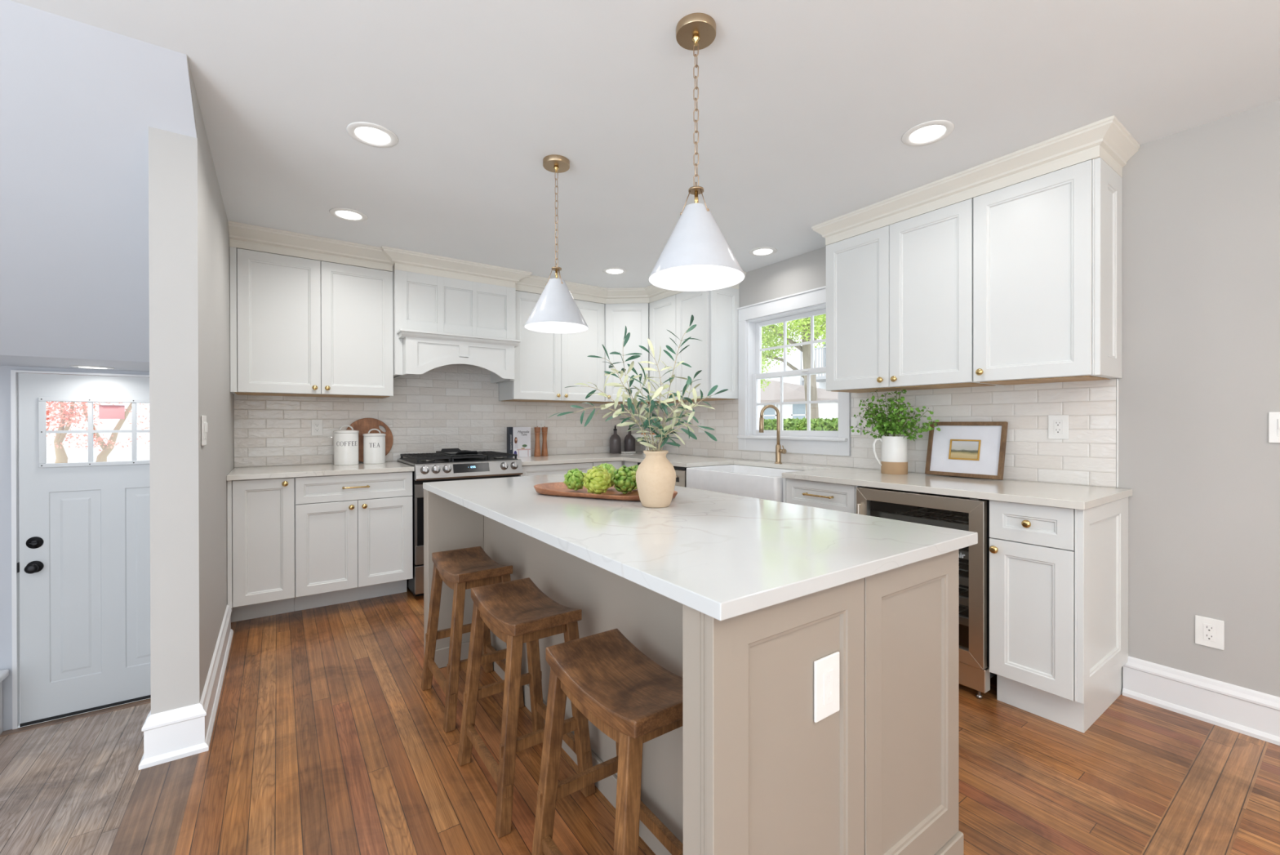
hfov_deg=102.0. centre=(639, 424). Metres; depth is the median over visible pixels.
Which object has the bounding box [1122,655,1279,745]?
baseboard
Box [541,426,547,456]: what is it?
pepper mill
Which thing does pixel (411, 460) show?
cooktop
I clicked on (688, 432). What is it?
branch
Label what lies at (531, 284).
trim
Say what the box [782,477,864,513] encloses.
base cabinet
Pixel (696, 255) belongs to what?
pendant lamp
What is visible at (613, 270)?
recessed light
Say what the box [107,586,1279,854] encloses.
floor
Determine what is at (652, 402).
branch
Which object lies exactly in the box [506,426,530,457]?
cookbook
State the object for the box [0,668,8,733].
trim
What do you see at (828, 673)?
receptacle
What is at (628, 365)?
branch
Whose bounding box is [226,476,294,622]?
base cabinet
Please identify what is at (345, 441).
canister
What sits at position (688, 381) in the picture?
branch
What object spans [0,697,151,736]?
board
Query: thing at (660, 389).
branch
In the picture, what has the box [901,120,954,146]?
recessed light
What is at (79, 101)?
wall
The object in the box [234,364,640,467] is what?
backsplash
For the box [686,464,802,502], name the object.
farmhouse sink
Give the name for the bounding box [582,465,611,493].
artichoke
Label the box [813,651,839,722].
wall outlet
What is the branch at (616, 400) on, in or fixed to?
in the vase
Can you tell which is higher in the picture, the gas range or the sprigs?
the sprigs
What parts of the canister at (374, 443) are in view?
lid, handle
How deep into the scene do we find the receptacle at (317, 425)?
3.73 m
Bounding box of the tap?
[759,404,786,463]
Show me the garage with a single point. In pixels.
(792, 392)
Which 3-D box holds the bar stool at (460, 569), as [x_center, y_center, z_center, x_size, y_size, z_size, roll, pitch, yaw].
[-0.746,0.897,2.287,0.326,0.611,0.426,0,0,-35]
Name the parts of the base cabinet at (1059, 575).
knob, knob, drawer, door, corner post, panel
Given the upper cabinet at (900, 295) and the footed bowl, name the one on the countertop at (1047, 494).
the footed bowl
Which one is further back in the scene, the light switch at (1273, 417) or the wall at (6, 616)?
the wall at (6, 616)
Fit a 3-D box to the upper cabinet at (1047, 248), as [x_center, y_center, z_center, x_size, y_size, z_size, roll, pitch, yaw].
[1.870,-0.651,2.400,0.363,0.897,0.471,0,0,-35]
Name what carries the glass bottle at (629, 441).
on the countertop at (1047, 494)
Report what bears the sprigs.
in the pitcher
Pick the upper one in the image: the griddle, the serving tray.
the griddle
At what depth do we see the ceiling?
1.95 m
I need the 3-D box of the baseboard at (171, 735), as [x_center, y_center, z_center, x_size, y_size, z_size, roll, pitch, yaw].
[-2.046,1.119,2.398,0.189,0.172,1.308,0,0,-35]
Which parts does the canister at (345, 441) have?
lid, handle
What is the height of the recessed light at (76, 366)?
0.006 m
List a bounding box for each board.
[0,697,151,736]
[346,417,393,462]
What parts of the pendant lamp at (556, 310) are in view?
stem, lamp shade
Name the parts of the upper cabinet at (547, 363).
door, door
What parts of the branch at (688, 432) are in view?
stem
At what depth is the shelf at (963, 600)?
2.36 m
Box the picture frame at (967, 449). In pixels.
[924,421,1008,479]
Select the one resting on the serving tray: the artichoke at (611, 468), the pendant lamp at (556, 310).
the artichoke at (611, 468)
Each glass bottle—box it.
[609,424,621,453]
[624,424,635,451]
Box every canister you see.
[333,424,359,465]
[362,428,386,463]
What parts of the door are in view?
strike plate, knob, raised panel, glazing frame, raised panel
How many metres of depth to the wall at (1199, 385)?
2.12 m
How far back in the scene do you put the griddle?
3.88 m
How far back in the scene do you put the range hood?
3.87 m
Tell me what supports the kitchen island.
on the floor at (326, 739)
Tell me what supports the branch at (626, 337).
in the vase
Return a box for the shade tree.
[760,313,826,418]
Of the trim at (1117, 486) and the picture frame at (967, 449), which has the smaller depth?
the trim at (1117, 486)
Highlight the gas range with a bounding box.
[397,450,522,595]
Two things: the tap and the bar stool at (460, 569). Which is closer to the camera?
the bar stool at (460, 569)
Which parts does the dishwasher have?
door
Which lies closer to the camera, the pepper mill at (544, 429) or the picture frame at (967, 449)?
the picture frame at (967, 449)
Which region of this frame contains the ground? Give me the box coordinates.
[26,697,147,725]
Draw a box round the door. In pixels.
[17,373,151,726]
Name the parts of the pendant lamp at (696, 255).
support rod, stem, lamp shade, support rod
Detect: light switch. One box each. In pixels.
[201,415,207,445]
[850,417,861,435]
[1268,411,1279,443]
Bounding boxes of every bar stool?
[421,546,524,732]
[457,577,595,837]
[531,628,683,854]
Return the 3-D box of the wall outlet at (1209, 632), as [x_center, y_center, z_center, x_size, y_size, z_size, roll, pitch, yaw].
[2.306,0.841,2.095,0.008,0.117,0.080,0,0,-35]
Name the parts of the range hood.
panel, panel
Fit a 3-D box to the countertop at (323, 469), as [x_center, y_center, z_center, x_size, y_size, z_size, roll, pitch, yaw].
[-2.123,0.303,3.495,1.000,0.030,0.640,0,0,-35]
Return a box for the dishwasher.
[637,462,741,487]
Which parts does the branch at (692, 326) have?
stem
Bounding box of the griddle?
[435,448,482,455]
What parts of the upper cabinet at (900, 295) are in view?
door, knob, knob, door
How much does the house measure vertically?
10.090 m
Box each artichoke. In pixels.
[563,467,584,490]
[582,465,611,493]
[595,462,615,486]
[611,465,636,493]
[631,464,638,488]
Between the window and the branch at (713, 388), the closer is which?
the branch at (713, 388)
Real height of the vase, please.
0.196 m
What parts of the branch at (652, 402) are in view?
stem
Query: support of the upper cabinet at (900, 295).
attached to the wall at (1199, 385)
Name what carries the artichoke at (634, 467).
on the serving tray
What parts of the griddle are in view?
handle, plate, handle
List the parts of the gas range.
warming drawer, knob, knob, knob, oven door, oven glass, knob, knob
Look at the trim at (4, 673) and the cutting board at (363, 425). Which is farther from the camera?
the cutting board at (363, 425)
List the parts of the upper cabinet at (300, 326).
door, knob, knob, door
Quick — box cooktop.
[397,456,520,465]
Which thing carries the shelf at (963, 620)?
attached to the wine cooler
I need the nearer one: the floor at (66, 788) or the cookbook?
the floor at (66, 788)
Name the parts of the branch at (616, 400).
stem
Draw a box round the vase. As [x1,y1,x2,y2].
[635,449,675,507]
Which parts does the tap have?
spout, lever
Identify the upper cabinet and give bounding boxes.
[230,246,393,398]
[498,290,604,403]
[590,302,668,404]
[648,287,739,402]
[826,198,995,392]
[973,157,1122,385]
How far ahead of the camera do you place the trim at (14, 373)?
2.91 m
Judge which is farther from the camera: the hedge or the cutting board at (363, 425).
the hedge
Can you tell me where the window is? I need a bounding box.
[737,285,850,456]
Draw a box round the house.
[795,316,826,389]
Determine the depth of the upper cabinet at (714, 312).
4.20 m
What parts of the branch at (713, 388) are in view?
stem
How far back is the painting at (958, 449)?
2.78 m
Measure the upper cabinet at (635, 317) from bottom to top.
0.898 m
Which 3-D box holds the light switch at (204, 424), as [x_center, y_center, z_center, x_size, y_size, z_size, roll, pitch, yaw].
[-1.704,0.023,2.030,0.011,0.117,0.116,0,0,-35]
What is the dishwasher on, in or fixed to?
on the floor at (326, 739)
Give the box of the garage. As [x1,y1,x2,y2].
[760,379,838,419]
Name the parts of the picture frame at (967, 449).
frame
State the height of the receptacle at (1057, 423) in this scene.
0.067 m
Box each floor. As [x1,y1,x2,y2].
[0,702,151,854]
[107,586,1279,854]
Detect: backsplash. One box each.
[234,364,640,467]
[640,378,1116,487]
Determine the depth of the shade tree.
13.31 m
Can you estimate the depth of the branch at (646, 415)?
1.86 m
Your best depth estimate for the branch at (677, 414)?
1.94 m
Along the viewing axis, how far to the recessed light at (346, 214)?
2.99 m
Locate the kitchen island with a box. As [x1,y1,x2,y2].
[423,488,963,854]
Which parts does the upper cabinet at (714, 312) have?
door, door, panel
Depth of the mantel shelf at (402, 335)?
3.80 m
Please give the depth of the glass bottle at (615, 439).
5.08 m
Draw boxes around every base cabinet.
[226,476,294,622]
[293,471,413,610]
[519,462,592,475]
[592,460,637,469]
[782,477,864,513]
[989,497,1128,733]
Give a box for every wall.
[0,0,196,371]
[0,365,149,730]
[46,401,149,463]
[148,54,234,714]
[667,99,1279,697]
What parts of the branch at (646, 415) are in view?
stem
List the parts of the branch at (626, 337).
stem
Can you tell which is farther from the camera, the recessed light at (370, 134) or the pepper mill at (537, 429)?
the pepper mill at (537, 429)
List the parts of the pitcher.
handle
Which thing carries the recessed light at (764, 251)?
in the ceiling
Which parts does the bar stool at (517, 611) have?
leg, leg, seat, leg, leg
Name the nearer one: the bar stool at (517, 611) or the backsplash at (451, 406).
the bar stool at (517, 611)
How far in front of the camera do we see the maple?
4.41 m
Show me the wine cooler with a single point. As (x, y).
(965, 513)
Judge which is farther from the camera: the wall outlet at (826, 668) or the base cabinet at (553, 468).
the base cabinet at (553, 468)
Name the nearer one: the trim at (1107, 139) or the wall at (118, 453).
the trim at (1107, 139)
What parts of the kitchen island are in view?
panel, panel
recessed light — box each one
[70,364,114,368]
[328,207,368,221]
[346,121,398,147]
[602,266,626,275]
[748,246,777,256]
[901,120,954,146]
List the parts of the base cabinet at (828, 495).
pull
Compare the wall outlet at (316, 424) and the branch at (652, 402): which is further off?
the wall outlet at (316, 424)
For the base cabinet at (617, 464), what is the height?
0.883 m
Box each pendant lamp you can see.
[524,154,588,333]
[648,13,745,291]
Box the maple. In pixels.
[46,401,149,462]
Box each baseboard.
[138,604,233,769]
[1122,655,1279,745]
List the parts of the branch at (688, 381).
stem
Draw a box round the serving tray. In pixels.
[533,481,677,500]
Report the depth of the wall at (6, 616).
2.90 m
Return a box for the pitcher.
[872,435,907,474]
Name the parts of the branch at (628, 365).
stem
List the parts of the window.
sash, sash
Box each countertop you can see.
[226,461,414,480]
[422,471,977,620]
[505,451,1132,509]
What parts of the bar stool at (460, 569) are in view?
leg, leg, seat, leg, leg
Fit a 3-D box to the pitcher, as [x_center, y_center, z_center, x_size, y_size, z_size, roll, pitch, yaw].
[1.470,0.173,3.010,0.159,0.221,0.156,0,0,-35]
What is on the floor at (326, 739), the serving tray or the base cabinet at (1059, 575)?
the base cabinet at (1059, 575)
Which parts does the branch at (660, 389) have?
stem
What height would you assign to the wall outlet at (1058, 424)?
0.117 m
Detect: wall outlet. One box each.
[311,419,322,435]
[537,419,544,432]
[697,418,703,432]
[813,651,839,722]
[1048,414,1068,439]
[1195,614,1224,649]
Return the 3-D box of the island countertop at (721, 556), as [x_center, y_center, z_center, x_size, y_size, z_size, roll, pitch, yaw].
[-0.087,0.304,1.984,0.944,0.030,2.118,0,0,-35]
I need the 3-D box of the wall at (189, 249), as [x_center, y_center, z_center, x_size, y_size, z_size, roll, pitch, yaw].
[-2.158,0.249,2.553,0.133,2.930,2.161,0,0,-35]
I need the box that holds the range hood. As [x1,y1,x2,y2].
[392,269,521,383]
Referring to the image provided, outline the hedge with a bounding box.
[764,417,838,431]
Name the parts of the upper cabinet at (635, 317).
door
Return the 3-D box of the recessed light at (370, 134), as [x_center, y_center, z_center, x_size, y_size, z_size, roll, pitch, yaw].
[-1.121,-1.213,2.177,0.196,0.006,0.196,0,0,-35]
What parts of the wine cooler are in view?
handle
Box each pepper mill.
[533,426,541,456]
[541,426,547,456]
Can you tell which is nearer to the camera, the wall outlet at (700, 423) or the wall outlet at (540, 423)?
the wall outlet at (700, 423)
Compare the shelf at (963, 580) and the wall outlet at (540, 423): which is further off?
the wall outlet at (540, 423)
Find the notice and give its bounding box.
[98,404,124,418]
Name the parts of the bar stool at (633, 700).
leg, seat, leg, leg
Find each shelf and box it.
[396,328,521,347]
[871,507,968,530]
[958,558,968,586]
[958,573,968,606]
[958,590,968,626]
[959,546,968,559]
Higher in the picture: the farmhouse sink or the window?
the window
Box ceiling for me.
[9,0,1279,288]
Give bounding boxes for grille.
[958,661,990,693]
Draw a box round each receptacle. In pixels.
[314,422,319,431]
[823,668,833,705]
[1053,419,1062,434]
[1203,622,1215,641]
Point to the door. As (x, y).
(83, 566)
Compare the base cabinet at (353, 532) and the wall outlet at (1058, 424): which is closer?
the wall outlet at (1058, 424)
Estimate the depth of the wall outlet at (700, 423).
4.59 m
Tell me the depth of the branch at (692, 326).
1.88 m
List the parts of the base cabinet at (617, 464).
door, door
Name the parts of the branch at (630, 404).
stem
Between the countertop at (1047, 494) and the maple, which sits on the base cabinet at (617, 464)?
the countertop at (1047, 494)
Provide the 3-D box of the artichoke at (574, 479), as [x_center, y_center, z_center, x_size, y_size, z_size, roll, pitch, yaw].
[-0.268,0.227,2.158,0.100,0.093,0.094,0,0,-35]
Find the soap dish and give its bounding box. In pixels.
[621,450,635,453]
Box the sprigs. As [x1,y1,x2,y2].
[849,389,940,440]
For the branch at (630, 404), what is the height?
0.374 m
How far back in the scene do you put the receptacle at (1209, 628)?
2.09 m
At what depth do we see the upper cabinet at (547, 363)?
4.47 m
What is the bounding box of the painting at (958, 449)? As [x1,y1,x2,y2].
[950,440,978,458]
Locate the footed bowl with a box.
[631,433,660,453]
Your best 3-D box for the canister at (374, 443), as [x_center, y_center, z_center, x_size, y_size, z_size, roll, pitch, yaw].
[-1.965,0.158,3.839,0.153,0.257,0.153,0,0,-35]
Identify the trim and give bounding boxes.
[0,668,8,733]
[10,369,149,728]
[227,220,392,271]
[381,245,532,288]
[515,271,746,304]
[811,115,1140,245]
[1115,378,1118,488]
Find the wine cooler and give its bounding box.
[856,486,995,698]
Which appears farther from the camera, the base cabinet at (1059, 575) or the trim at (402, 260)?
the trim at (402, 260)
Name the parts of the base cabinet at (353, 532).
door, knob, drawer, pull, knob, door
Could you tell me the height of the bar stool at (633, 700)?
0.611 m
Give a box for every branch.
[548,396,653,450]
[564,373,651,450]
[586,343,652,450]
[608,325,653,451]
[626,364,664,451]
[627,361,666,451]
[638,337,675,451]
[640,409,716,451]
[644,314,702,451]
[648,377,700,451]
[651,385,728,450]
[660,369,703,445]
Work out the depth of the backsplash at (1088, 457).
2.66 m
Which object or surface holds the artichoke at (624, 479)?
on the serving tray

